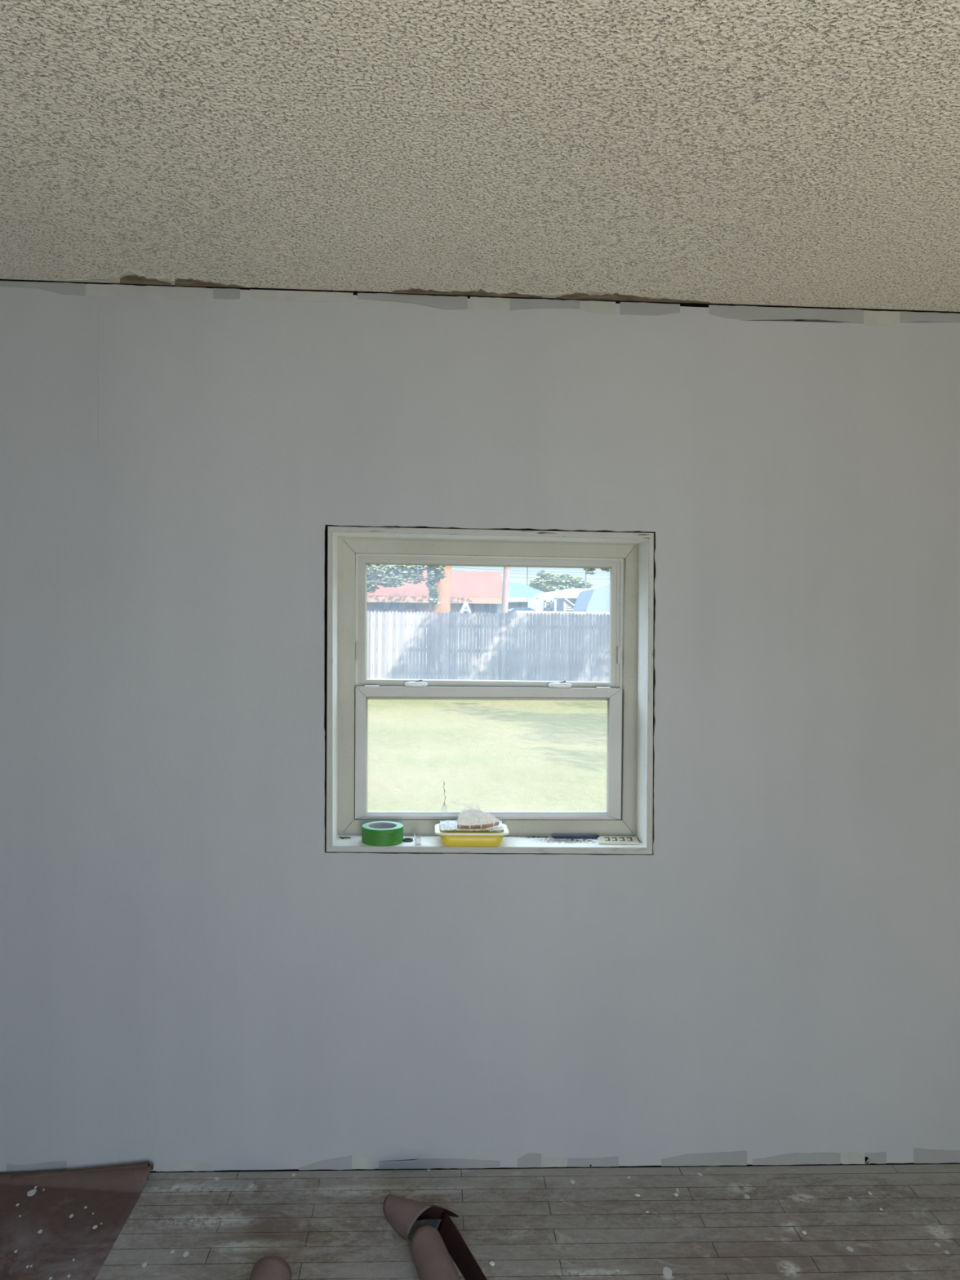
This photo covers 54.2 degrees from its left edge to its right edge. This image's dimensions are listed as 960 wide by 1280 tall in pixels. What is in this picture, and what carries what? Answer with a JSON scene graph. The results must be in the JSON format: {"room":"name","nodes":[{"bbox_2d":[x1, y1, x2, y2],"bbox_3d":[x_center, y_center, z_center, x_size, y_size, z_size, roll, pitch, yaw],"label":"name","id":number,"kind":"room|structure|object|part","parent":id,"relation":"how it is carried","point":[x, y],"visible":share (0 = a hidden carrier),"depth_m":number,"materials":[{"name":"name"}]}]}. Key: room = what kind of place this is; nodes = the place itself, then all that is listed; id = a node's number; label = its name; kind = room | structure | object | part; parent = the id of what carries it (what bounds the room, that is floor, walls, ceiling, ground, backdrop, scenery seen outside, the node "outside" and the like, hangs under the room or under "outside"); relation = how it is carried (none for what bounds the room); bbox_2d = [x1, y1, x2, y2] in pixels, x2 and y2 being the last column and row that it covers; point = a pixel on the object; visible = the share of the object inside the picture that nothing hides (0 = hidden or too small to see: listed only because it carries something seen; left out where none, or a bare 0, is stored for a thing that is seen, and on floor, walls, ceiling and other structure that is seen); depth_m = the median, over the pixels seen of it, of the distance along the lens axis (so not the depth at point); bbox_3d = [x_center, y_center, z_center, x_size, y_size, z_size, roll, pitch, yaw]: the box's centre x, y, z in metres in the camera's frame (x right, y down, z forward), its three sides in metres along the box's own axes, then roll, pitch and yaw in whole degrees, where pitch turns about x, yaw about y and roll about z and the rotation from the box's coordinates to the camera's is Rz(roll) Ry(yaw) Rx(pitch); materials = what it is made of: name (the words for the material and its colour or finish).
{"room":"room under renovation","nodes":[
{"label":"room under renovation","id":0,"kind":"room"},
{"bbox_2d":[0,280,959,1173],"bbox_3d":[0.066,0.258,2.730,5.600,3.050,0.201,1,1,-3],"label":"wall","id":1,"kind":"structure","parent":0,"point":[190,980],"depth_m":2.63,"materials":[{"name":"paint"}]},
{"bbox_2d":[0,279,959,313],"bbox_3d":[0.083,-1.018,2.681,5.800,0.150,0.147,1,1,-3],"label":"wall plate","id":2,"kind":"object","parent":1,"relation":"attached to","point":[686,304],"depth_m":2.62,"materials":[{"name":"wood"}]},
{"bbox_2d":[0,1162,959,1173],"bbox_3d":[0.052,1.559,2.722,5.800,0.150,0.147,1,1,-3],"label":"wall plate","id":3,"kind":"object","parent":1,"relation":"attached to","point":[913,1163],"depth_m":2.67,"materials":[{"name":"wood"}]},
{"bbox_2d":[326,526,653,853],"bbox_3d":[0.028,0.144,2.734,0.922,0.911,0.215,1,1,-3],"label":"window","id":4,"kind":"structure","parent":1,"relation":"in","point":[628,557],"depth_m":2.77,"materials":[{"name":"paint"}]},
{"bbox_2d":[361,821,403,846],"bbox_3d":[-0.278,0.553,2.679,0.118,0.046,0.118,1,1,-3],"label":"tape roll","id":5,"kind":"object","parent":4,"relation":"on","point":[379,833],"visible":1,"depth_m":2.63,"materials":[{"name":"paper"}]},
{"bbox_2d":[403,837,413,841],"bbox_3d":[-0.207,0.574,2.691,0.030,0.006,0.030,1,1,-3],"label":"ring","id":6,"kind":"object","parent":4,"relation":"on","point":[406,839],"visible":1,"depth_m":2.69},
{"bbox_2d":[413,832,422,844],"bbox_3d":[-0.176,0.561,2.654,0.022,0.033,0.020,1,1,-3],"label":"cap","id":7,"kind":"object","parent":4,"relation":"on","point":[417,839],"visible":1,"depth_m":2.65,"materials":[{"name":"white plastic"}]},
{"bbox_2d":[440,781,447,816],"bbox_3d":[-0.105,0.469,2.771,0.018,0.107,0.005,1,1,-3],"label":"string","id":8,"kind":"object","parent":4,"relation":"hanging from","point":[444,805],"visible":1,"depth_m":2.77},
{"bbox_2d":[435,820,509,846],"bbox_3d":[-0.025,0.554,2.689,0.210,0.052,0.138,1,1,-3],"label":"tub","id":9,"kind":"object","parent":4,"relation":"on","point":[451,835],"visible":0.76,"depth_m":2.63,"materials":[{"name":"yellow plastic"}]},
{"bbox_3d":[-0.025,0.534,2.689,0.180,0.012,0.124,1,1,-3],"label":"clear lid","id":10,"kind":"part","parent":9,"relation":"part of","materials":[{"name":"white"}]},
{"bbox_2d":[457,808,498,828],"bbox_3d":[-0.014,0.502,2.690,0.148,0.074,0.050,1,1,-3],"label":"sponge","id":11,"kind":"object","parent":9,"relation":"on","point":[468,818],"visible":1,"depth_m":2.68,"materials":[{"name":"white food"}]},
{"bbox_3d":[0.029,-0.030,2.825,0.779,0.423,0.027,1,1,-3],"label":"sash","id":12,"kind":"part","parent":4,"relation":"part of","materials":[{"name":"plastic"}]},
{"bbox_3d":[0.027,0.336,2.792,0.791,0.391,0.027,1,1,-3],"label":"sash","id":13,"kind":"part","parent":4,"relation":"part of","materials":[{"name":"plastic"}]},
{"bbox_2d":[551,834,599,837],"bbox_3d":[0.281,0.577,2.761,0.139,0.010,0.018,1,1,-1],"label":"stick","id":14,"kind":"object","parent":4,"relation":"on","point":[553,835],"visible":1,"depth_m":2.75,"materials":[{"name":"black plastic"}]},
{"bbox_2d":[597,835,639,844],"bbox_3d":[0.402,0.583,2.731,0.127,0.007,0.086,1,1,-3],"label":"switch plate","id":15,"kind":"object","parent":4,"relation":"on","point":[602,839],"visible":1,"depth_m":2.72,"materials":[{"name":"beige plastic"}]},
{"bbox_2d":[0,0,959,311],"bbox_3d":[0.201,-0.977,0.212,5.800,0.150,4.797,1,1,-3],"label":"ceiling","id":16,"kind":"structure","parent":0,"point":[783,153],"depth_m":1.79,"materials":[{"name":"paint"}]},
{"bbox_2d":[94,1164,959,1279],"bbox_3d":[0.170,1.593,0.253,5.800,0.150,4.798,1,1,-3],"label":"floor","id":17,"kind":"structure","parent":0,"point":[723,1223],"depth_m":2.41,"materials":[{"name":"grey wood"}]},
{"bbox_2d":[0,1162,153,1279],"bbox_3d":[-1.499,1.456,2.163,1.246,0.043,0.815,1,1,-3],"label":"paper","id":18,"kind":"object","parent":17,"relation":"on","point":[55,1224],"visible":1,"depth_m":2.40,"materials":[{"name":"brown paper"}]},
{"bbox_2d":[248,1255,291,1279],"bbox_3d":[-0.467,1.450,1.863,0.091,0.092,0.542,1,1,-2],"label":"tube","id":19,"kind":"object","parent":17,"relation":"on","point":[269,1267],"visible":1,"depth_m":2.10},
{"bbox_2d":[382,1194,487,1279],"bbox_3d":[-0.045,1.458,2.121,0.184,0.081,0.754,0,1,-20],"label":"paper roll","id":20,"kind":"object","parent":17,"relation":"on","point":[430,1248],"visible":1,"depth_m":2.24,"materials":[{"name":"brown paper"}]},
{"bbox_2d":[488,1261,494,1266],"bbox_3d":[0.028,1.496,2.249,0.011,0.008,0.015,0,1,-41],"label":"chip","id":21,"kind":"object","parent":17,"relation":"on","point":[491,1263],"visible":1,"depth_m":2.25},
{"label":"outside","id":22,"kind":"structure","parent":0,"visible":0},
{"bbox_2d":[367,664,607,811],"bbox_3d":[12.924,1.250,43.313,150.000,0.001,140.000,1,1,-3],"label":"lawn","id":23,"kind":"structure","parent":22,"point":[488,755],"depth_m":12.90,"materials":[{"name":"green plant"}]},
{"bbox_2d":[366,564,452,671],"bbox_3d":[-2.608,-3.135,35.474,11.262,8.642,5.266,1,1,-3],"label":"shade tree","id":24,"kind":"object","parent":23,"relation":"on","point":[438,578],"visible":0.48,"depth_m":34.84,"materials":[{"name":"green plant"}]},
{"bbox_3d":[-2.594,-4.334,35.455,11.262,6.244,5.266,1,1,-3],"label":"crown","id":25,"kind":"part","parent":24,"relation":"part of","materials":[{"name":"green plant"}]},
{"bbox_2d":[366,570,502,666],"bbox_3d":[-4.435,-1.192,45.422,10.826,4.400,10.050,1,1,-3],"label":"building","id":26,"kind":"structure","parent":23,"relation":"on","point":[482,590],"depth_m":41.19,"materials":[{"name":"red"}]},
{"bbox_3d":[-4.431,-1.532,41.024,0.454,0.360,0.016,1,1,-3],"label":"pane","id":27,"kind":"part","parent":26,"relation":"part of","materials":[{"name":"glass"}]},
{"bbox_3d":[-3.737,-1.533,41.057,0.428,0.360,0.016,1,1,-3],"label":"pane","id":28,"kind":"part","parent":26,"relation":"part of","materials":[{"name":"grey glass"}]},
{"bbox_3d":[-3.041,-1.534,41.090,0.456,0.361,0.016,1,1,-3],"label":"pane","id":29,"kind":"part","parent":26,"relation":"part of","materials":[{"name":"grey glass"}]},
{"bbox_3d":[-0.535,-1.388,41.212,0.595,0.501,0.016,1,1,-3],"label":"pane","id":30,"kind":"part","parent":26,"relation":"part of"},
{"bbox_3d":[0.441,-1.389,41.259,0.514,0.501,0.016,1,1,-3],"label":"pane","id":31,"kind":"part","parent":26,"relation":"part of","materials":[{"name":"grey glass"}]},
{"bbox_2d":[447,601,497,679],"bbox_3d":[-0.538,0.018,31.134,2.216,2.563,1.100,1,1,-3],"label":"swing","id":32,"kind":"object","parent":23,"relation":"on","point":[465,606],"visible":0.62,"depth_m":30.59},
{"bbox_2d":[366,610,609,681],"bbox_3d":[-1.945,0.230,26.643,45.873,2.207,0.157,1,1,-3],"label":"fence","id":33,"kind":"object","parent":23,"relation":"on","point":[540,667],"visible":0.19,"depth_m":26.67,"materials":[{"name":"grey wood"}]},
{"bbox_3d":[-4.330,0.223,26.462,2.403,2.130,0.023,1,1,-3],"label":"picket panel","id":34,"kind":"part","parent":33,"relation":"part of","materials":[{"name":"grey wood"}]},
{"bbox_3d":[-1.920,0.247,26.578,2.404,2.136,0.024,1,1,-3],"label":"picket panel","id":35,"kind":"part","parent":33,"relation":"part of","materials":[{"name":"grey wood"}]},
{"bbox_3d":[-1.921,0.264,26.613,2.412,1.440,0.038,1,1,-3],"label":"rail","id":36,"kind":"part","parent":33,"relation":"part of","materials":[{"name":"grey wood"}]},
{"bbox_3d":[0.488,0.291,26.729,2.412,1.440,0.038,1,1,-3],"label":"rail","id":37,"kind":"part","parent":33,"relation":"part of","materials":[{"name":"grey wood"}]},
{"bbox_3d":[0.489,0.271,26.694,2.405,2.140,0.024,1,1,-3],"label":"picket panel","id":38,"kind":"part","parent":33,"relation":"part of","materials":[{"name":"grey wood"}]},
{"bbox_3d":[2.897,0.297,26.809,2.403,2.144,0.024,1,1,-3],"label":"picket panel","id":39,"kind":"part","parent":33,"relation":"part of","materials":[{"name":"grey wood"}]},
{"bbox_3d":[2.897,0.318,26.845,2.412,1.440,0.038,1,1,-3],"label":"rail","id":40,"kind":"part","parent":33,"relation":"part of","materials":[{"name":"grey wood"}]},
{"bbox_2d":[500,566,510,669],"bbox_3d":[0.898,-3.188,30.149,0.569,9.008,0.233,1,1,-3],"label":"utility pole","id":41,"kind":"object","parent":23,"relation":"on","point":[504,606],"visible":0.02,"depth_m":30.09,"materials":[{"name":"brown wood"}]},
{"bbox_2d":[497,582,544,625],"bbox_3d":[2.351,-1.120,52.756,3.034,4.189,8.050,1,1,-3],"label":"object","id":42,"kind":"structure","parent":23,"relation":"on","point":[518,593],"depth_m":49.77,"materials":[{"name":"metal"}]},
{"bbox_3d":[2.081,-1.835,49.140,0.217,0.258,0.016,1,1,-3],"label":"pane","id":43,"kind":"part","parent":42,"relation":"part of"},
{"bbox_2d":[526,567,528,586],"bbox_3d":[3.247,-2.172,64.823,0.083,5.934,0.083,1,1,20],"label":"pole","id":44,"kind":"object","parent":23,"relation":"on","point":[526,567],"visible":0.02,"depth_m":64.75,"materials":[{"name":"metal"}]},
{"bbox_2d":[457,567,596,573],"bbox_3d":[3.570,-4.846,64.730,13.000,0.327,0.036,1,1,-3],"label":"overhead wire","id":45,"kind":"object","parent":44,"relation":"attached to","point":[457,567],"visible":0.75,"depth_m":64.70,"materials":[{"name":"black metal"}]},
{"bbox_2d":[506,607,577,676],"bbox_3d":[2.164,0.061,33.627,3.002,2.424,1.780,1,1,-3],"label":"parked car","id":46,"kind":"object","parent":23,"relation":"on","point":[512,610],"visible":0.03,"depth_m":32.83,"materials":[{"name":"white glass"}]},
{"bbox_2d":[527,588,589,611],"bbox_3d":[3.826,-0.605,41.326,3.322,3.553,5.040,1,1,-3],"label":"carport","id":47,"kind":"object","parent":23,"relation":"on","point":[564,600],"visible":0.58,"depth_m":43.23,"materials":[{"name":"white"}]},
{"bbox_3d":[2.356,-0.277,38.873,0.090,2.938,0.090,1,1,-3],"label":"post","id":48,"kind":"part","parent":47,"relation":"part of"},
{"bbox_3d":[3.147,-1.602,43.288,0.202,0.297,0.016,1,1,-3],"label":"pane","id":49,"kind":"part","parent":47,"relation":"part of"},
{"bbox_3d":[3.108,-0.273,38.909,0.090,2.948,0.090,1,1,-3],"label":"post","id":50,"kind":"part","parent":47,"relation":"part of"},
{"bbox_3d":[3.498,-0.271,38.927,0.090,2.954,0.090,1,1,-3],"label":"post","id":51,"kind":"part","parent":47,"relation":"part of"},
{"bbox_3d":[3.896,-1.485,38.872,0.806,0.493,0.160,1,1,-3],"label":"railing","id":52,"kind":"part","parent":47,"relation":"part of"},
{"bbox_2d":[528,569,593,592],"bbox_3d":[6.700,-2.589,78.009,5.448,6.438,3.454,1,1,-3],"label":"tree","id":53,"kind":"object","parent":23,"relation":"on","point":[545,585],"visible":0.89,"depth_m":76.99,"materials":[{"name":"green plant"}]},
{"bbox_2d":[512,610,609,681],"bbox_3d":[3.189,0.209,30.455,4.174,2.253,1.320,1,1,-3],"label":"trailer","id":54,"kind":"object","parent":23,"relation":"on","point":[514,611],"visible":0.06,"depth_m":29.78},
{"bbox_2d":[572,583,609,672],"bbox_3d":[4.439,-0.412,35.621,1.433,3.361,3.500,1,1,-3],"label":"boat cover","id":55,"kind":"object","parent":23,"relation":"on","point":[597,599],"visible":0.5,"depth_m":33.86,"materials":[{"name":"fabric"}]},
{"bbox_2d":[583,568,609,574],"bbox_3d":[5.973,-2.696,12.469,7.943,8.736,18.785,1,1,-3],"label":"tree","id":56,"kind":"object","parent":23,"relation":"on","point":[590,571],"visible":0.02,"depth_m":17.66,"materials":[{"name":"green plant"}]},
{"bbox_3d":[7.304,-1.876,65.021,0.090,5.433,0.090,1,1,-3],"label":"pole","id":57,"kind":"object","parent":23,"relation":"on","visible":0},
{"bbox_2d":[452,569,609,575],"bbox_3d":[3.570,-4.662,64.733,13.000,0.266,0.036,1,1,-3],"label":"overhead wire","id":58,"kind":"object","parent":57,"relation":"attached to","point":[452,570],"visible":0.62,"depth_m":64.77,"materials":[{"name":"black metal"}]},
{"bbox_2d":[502,576,573,578],"bbox_3d":[3.570,-4.390,64.738,13.000,0.254,0.036,1,1,-3],"label":"overhead wire","id":59,"kind":"object","parent":57,"relation":"attached to","point":[502,576],"visible":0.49,"depth_m":64.79,"materials":[{"name":"black"}]}
]}

